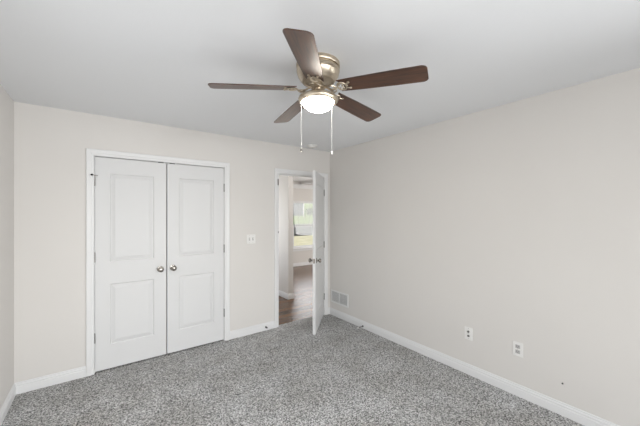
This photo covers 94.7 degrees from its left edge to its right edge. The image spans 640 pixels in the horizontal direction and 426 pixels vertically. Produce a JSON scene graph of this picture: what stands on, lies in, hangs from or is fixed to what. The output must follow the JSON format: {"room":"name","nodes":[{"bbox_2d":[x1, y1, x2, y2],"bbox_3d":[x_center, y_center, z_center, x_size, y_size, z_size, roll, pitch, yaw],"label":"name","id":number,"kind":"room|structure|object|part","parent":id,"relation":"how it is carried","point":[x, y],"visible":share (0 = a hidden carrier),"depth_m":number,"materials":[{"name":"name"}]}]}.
{"room":"empty bedroom","nodes":[
{"label":"empty bedroom","id":0,"kind":"room"},
{"bbox_2d":[0,84,13,408],"bbox_3d":[-0.571,0.283,-0.319,0.120,2.440,6.807,0,0,-36],"label":"wall","id":1,"kind":"structure","parent":0,"point":[6,102],"depth_m":2.26,"materials":[{"name":"beige paint"}]},
{"bbox_2d":[0,383,15,425],"bbox_3d":[-0.553,1.455,-0.231,0.014,0.096,6.687,0,0,-36],"label":"baseboard","id":2,"kind":"structure","parent":1,"relation":"attached to","point":[10,397],"depth_m":2.24,"materials":[{"name":"white paint"}]},
{"bbox_2d":[14,102,329,382],"bbox_3d":[0.306,0.283,4.639,7.429,2.440,0.120,0,0,-36],"label":"wall","id":3,"kind":"structure","parent":0,"point":[50,144],"depth_m":2.68,"materials":[{"name":"beige paint"}]},
{"bbox_2d":[90,157,165,371],"bbox_3d":[-1.882,0.471,2.935,0.636,2.035,0.098,0,0,-36],"label":"door","id":4,"kind":"structure","parent":3,"relation":"in","point":[130,252],"depth_m":2.94,"materials":[{"name":"white paint"}]},
{"bbox_3d":[-1.662,0.579,3.076,0.064,0.064,0.064,0,0,-36],"label":"knob","id":5,"kind":"part","parent":4,"relation":"part of","materials":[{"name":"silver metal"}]},
{"bbox_2d":[86,148,229,376],"bbox_3d":[-1.659,0.447,3.175,1.348,2.113,0.137,0,0,-36],"label":"door frame","id":6,"kind":"structure","parent":3,"relation":"attached to","point":[91,154],"depth_m":2.77,"materials":[{"name":"white paint"}]},
{"bbox_2d":[15,307,329,394],"bbox_3d":[-1.194,1.455,3.446,3.357,0.096,0.014,0,0,-36],"label":"baseboard","id":7,"kind":"structure","parent":3,"relation":"attached to","point":[24,386],"depth_m":2.64,"materials":[{"name":"white paint"}]},
{"bbox_2d":[167,163,224,353],"bbox_3d":[-1.373,0.471,3.311,0.612,2.035,0.098,0,0,-36],"label":"door","id":8,"kind":"structure","parent":3,"relation":"in","point":[195,194],"depth_m":3.31,"materials":[{"name":"white paint"}]},
{"bbox_3d":[-1.563,0.579,3.149,0.064,0.064,0.064,0,0,-36],"label":"knob","id":9,"kind":"part","parent":8,"relation":"part of","materials":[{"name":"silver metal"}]},
{"bbox_2d":[247,234,254,243],"bbox_3d":[-0.860,0.314,3.688,0.116,0.114,0.021,0,0,-36],"label":"light switch","id":10,"kind":"object","parent":3,"relation":"attached to","point":[250,238],"visible":1,"depth_m":3.69,"materials":[{"name":"white plastic"}]},
{"bbox_2d":[274,168,327,327],"bbox_3d":[-0.282,0.449,4.204,0.888,2.108,0.154,0,0,-36],"label":"door frame","id":11,"kind":"structure","parent":3,"relation":"attached to","point":[285,172],"depth_m":3.92,"materials":[{"name":"white paint"}]},
{"bbox_2d":[308,170,324,334],"bbox_3d":[-0.017,0.475,4.003,0.162,2.023,0.773,0,0,8],"label":"door","id":12,"kind":"structure","parent":3,"relation":"in","point":[318,180],"depth_m":3.87,"materials":[{"name":"white paint"}]},
{"bbox_2d":[279,175,292,293],"bbox_3d":[-1.320,0.283,6.301,0.103,2.440,2.700,0,0,-36],"label":"wall","id":13,"kind":"structure","parent":0,"point":[285,182],"depth_m":5.24,"materials":[{"name":"beige paint"}]},
{"bbox_2d":[279,290,293,299],"bbox_3d":[-1.316,1.455,6.295,0.131,0.096,2.714,0,0,-36],"label":"baseboard","id":14,"kind":"structure","parent":13,"relation":"attached to","point":[281,293],"depth_m":5.23,"materials":[{"name":"white paint"}]},
{"bbox_2d":[1,264,583,425],"bbox_3d":[1.226,1.553,3.396,7.429,0.100,10.640,0,0,-36],"label":"floor","id":15,"kind":"structure","parent":0,"point":[343,374],"depth_m":2.52,"materials":[{"name":"grey carpet"}]},
{"bbox_2d":[293,181,312,262],"bbox_3d":[-0.990,0.283,8.299,5.160,2.440,0.120,0,0,-36],"label":"wall","id":16,"kind":"structure","parent":0,"point":[298,194],"depth_m":8.58,"materials":[{"name":"beige paint"}]},
{"bbox_2d":[293,201,312,251],"bbox_3d":[-0.441,0.345,8.665,0.960,1.445,0.145,0,0,-36],"label":"window","id":17,"kind":"structure","parent":16,"relation":"in","point":[301,247],"depth_m":8.59,"materials":[{"name":"white paint"}]},
{"bbox_3d":[-0.417,1.026,8.633,0.960,0.085,0.065,0,0,-36],"label":"sill","id":18,"kind":"part","parent":17,"relation":"part of","materials":[{"name":"white paint"}]},
{"bbox_3d":[-0.470,0.008,8.705,0.810,0.700,0.025,0,0,-36],"label":"sash","id":19,"kind":"part","parent":17,"relation":"part of","materials":[{"name":"white paint"}]},
{"bbox_3d":[-0.453,0.636,8.681,0.810,0.623,0.025,0,0,-36],"label":"sash","id":20,"kind":"part","parent":17,"relation":"part of","materials":[{"name":"white paint"}]},
{"bbox_2d":[293,184,312,188],"bbox_3d":[-0.515,-0.797,8.545,3.862,0.120,0.050,0,0,-36],"label":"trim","id":21,"kind":"structure","parent":16,"relation":"attached to","point":[300,186],"depth_m":8.54,"materials":[{"name":"white paint"}]},
{"bbox_2d":[293,261,312,266],"bbox_3d":[-0.525,1.455,8.559,3.862,0.096,0.014,0,0,-36],"label":"baseboard","id":22,"kind":"structure","parent":16,"relation":"attached to","point":[311,262],"depth_m":8.56,"materials":[{"name":"white paint"}]},
{"bbox_2d":[0,0,639,181],"bbox_3d":[1.226,-0.997,3.395,7.429,0.120,10.640,0,0,-36],"label":"ceiling","id":23,"kind":"structure","parent":0,"point":[148,61],"depth_m":1.74,"materials":[{"name":"white paint"}]},
{"bbox_2d":[300,180,312,184],"bbox_3d":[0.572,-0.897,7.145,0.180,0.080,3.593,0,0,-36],"label":"ceiling fan","id":24,"kind":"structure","parent":23,"relation":"attached to","point":[307,182],"depth_m":8.28,"materials":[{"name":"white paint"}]},
{"bbox_2d":[306,144,316,147],"bbox_3d":[-0.114,-0.920,4.034,0.147,0.034,0.147,0,0,-36],"label":"smoke detector","id":25,"kind":"object","parent":23,"relation":"attached to","point":[309,145],"visible":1,"depth_m":3.99,"materials":[{"name":"white plastic"}]},
{"bbox_2d":[208,28,428,153],"bbox_3d":[-0.010,-0.651,1.874,1.247,0.571,1.239,0,0,-36],"label":"ceiling fan","id":26,"kind":"object","parent":23,"relation":"hanging from","point":[317,71],"visible":1,"depth_m":1.73,"materials":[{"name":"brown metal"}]},
{"bbox_3d":[-0.398,-0.761,1.767,0.508,0.006,0.134,-3,13,-11],"label":"fan blade","id":27,"kind":"part","parent":26,"relation":"part of","materials":[{"name":"brown wood"}]},
{"bbox_3d":[-0.201,-0.761,2.185,0.134,0.006,0.508,-14,4,-29],"label":"fan blade","id":28,"kind":"part","parent":26,"relation":"part of","materials":[{"name":"brown wood"}]},
{"bbox_3d":[-0.062,-0.761,1.450,0.134,0.006,0.508,12,4,7],"label":"fan blade","id":29,"kind":"part","parent":26,"relation":"part of","materials":[{"name":"brown wood"}]},
{"bbox_3d":[-0.012,-0.671,1.840,0.192,0.061,0.192,0,0,-36],"label":"lamp shade","id":30,"kind":"part","parent":26,"relation":"part of","materials":[{"name":"white glass"}]},
{"bbox_3d":[0.258,-0.761,2.126,0.134,0.006,0.508,-16,-14,42],"label":"fan blade","id":31,"kind":"part","parent":26,"relation":"part of","materials":[{"name":"brown wood"}]},
{"bbox_3d":[0.344,-0.761,1.672,0.508,0.006,0.134,3,-11,25],"label":"fan blade","id":32,"kind":"part","parent":26,"relation":"part of","materials":[{"name":"brown wood"}]},
{"bbox_2d":[330,68,639,425],"bbox_3d":[2.224,0.283,1.749,0.120,2.440,6.807,0,0,-36],"label":"wall","id":33,"kind":"structure","parent":0,"point":[519,221],"depth_m":2.45,"materials":[{"name":"beige paint"}]},
{"bbox_2d":[331,289,348,307],"bbox_3d":[0.281,1.219,4.266,0.010,0.185,0.385,0,0,-36],"label":"air vent","id":34,"kind":"object","parent":33,"relation":"in","point":[340,298],"visible":1,"depth_m":4.24,"materials":[{"name":"white metal"}]},
{"bbox_2d":[465,326,472,340],"bbox_3d":[1.390,1.121,2.761,0.017,0.118,0.074,0,0,-36],"label":"cable wall plate","id":35,"kind":"object","parent":33,"relation":"attached to","point":[468,331],"visible":1,"depth_m":2.75,"materials":[{"name":"white plastic"}]},
{"bbox_2d":[330,307,619,425],"bbox_3d":[2.134,1.455,1.758,0.014,0.096,6.687,0,0,-36],"label":"baseboard","id":36,"kind":"structure","parent":33,"relation":"attached to","point":[570,412],"depth_m":2.60,"materials":[{"name":"white paint"}]},
{"bbox_2d":[513,341,522,357],"bbox_3d":[1.635,1.117,2.436,0.009,0.118,0.074,0,0,-36],"label":"power outlet","id":37,"kind":"object","parent":33,"relation":"attached to","point":[517,346],"visible":1,"depth_m":2.43,"materials":[{"name":"white plastic"}]},
{"label":"outside","id":38,"kind":"structure","parent":0,"visible":0},
{"bbox_2d":[294,235,312,245],"bbox_3d":[13.393,1.743,23.930,70.000,0.820,7.860,0,0,-36],"label":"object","id":39,"kind":"structure","parent":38,"point":[308,239],"depth_m":16.10,"materials":[{"name":"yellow plant"}]},
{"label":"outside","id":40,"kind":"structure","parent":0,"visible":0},
{"bbox_2d":[293,203,312,223],"bbox_3d":[-3.994,-0.777,47.427,70.000,3.840,39.000,0,0,-36],"label":"lawn","id":41,"kind":"structure","parent":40,"point":[306,219],"depth_m":30.68,"materials":[{"name":"green plant"}]},
{"bbox_2d":[293,203,303,215],"bbox_3d":[-7.628,-2.447,32.920,10.700,6.500,7.000,0,0,-36],"label":"house","id":42,"kind":"structure","parent":41,"relation":"on","point":[295,205],"depth_m":33.03,"materials":[{"name":"white"}]},
{"bbox_2d":[305,208,312,214],"bbox_3d":[-1.215,-0.175,34.531,1.222,1.109,1.203,0,0,-36],"label":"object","id":43,"kind":"object","parent":41,"relation":"on","point":[308,211],"visible":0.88,"depth_m":34.38,"materials":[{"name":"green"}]},
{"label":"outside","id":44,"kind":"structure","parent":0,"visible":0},
{"bbox_2d":[294,233,312,235],"bbox_3d":[10.758,1.448,27.491,70.000,0.370,1.000,0,0,-36],"label":"sidewalk","id":45,"kind":"structure","parent":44,"point":[298,234],"depth_m":18.73,"materials":[{"name":"white concrete"}]},
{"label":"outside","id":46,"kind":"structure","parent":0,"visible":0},
{"bbox_2d":[293,224,312,233],"bbox_3d":[9.033,1.203,29.822,70.000,0.720,4.800,0,0,-36],"label":"street","id":47,"kind":"structure","parent":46,"point":[297,229],"depth_m":21.52,"materials":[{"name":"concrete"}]}
]}

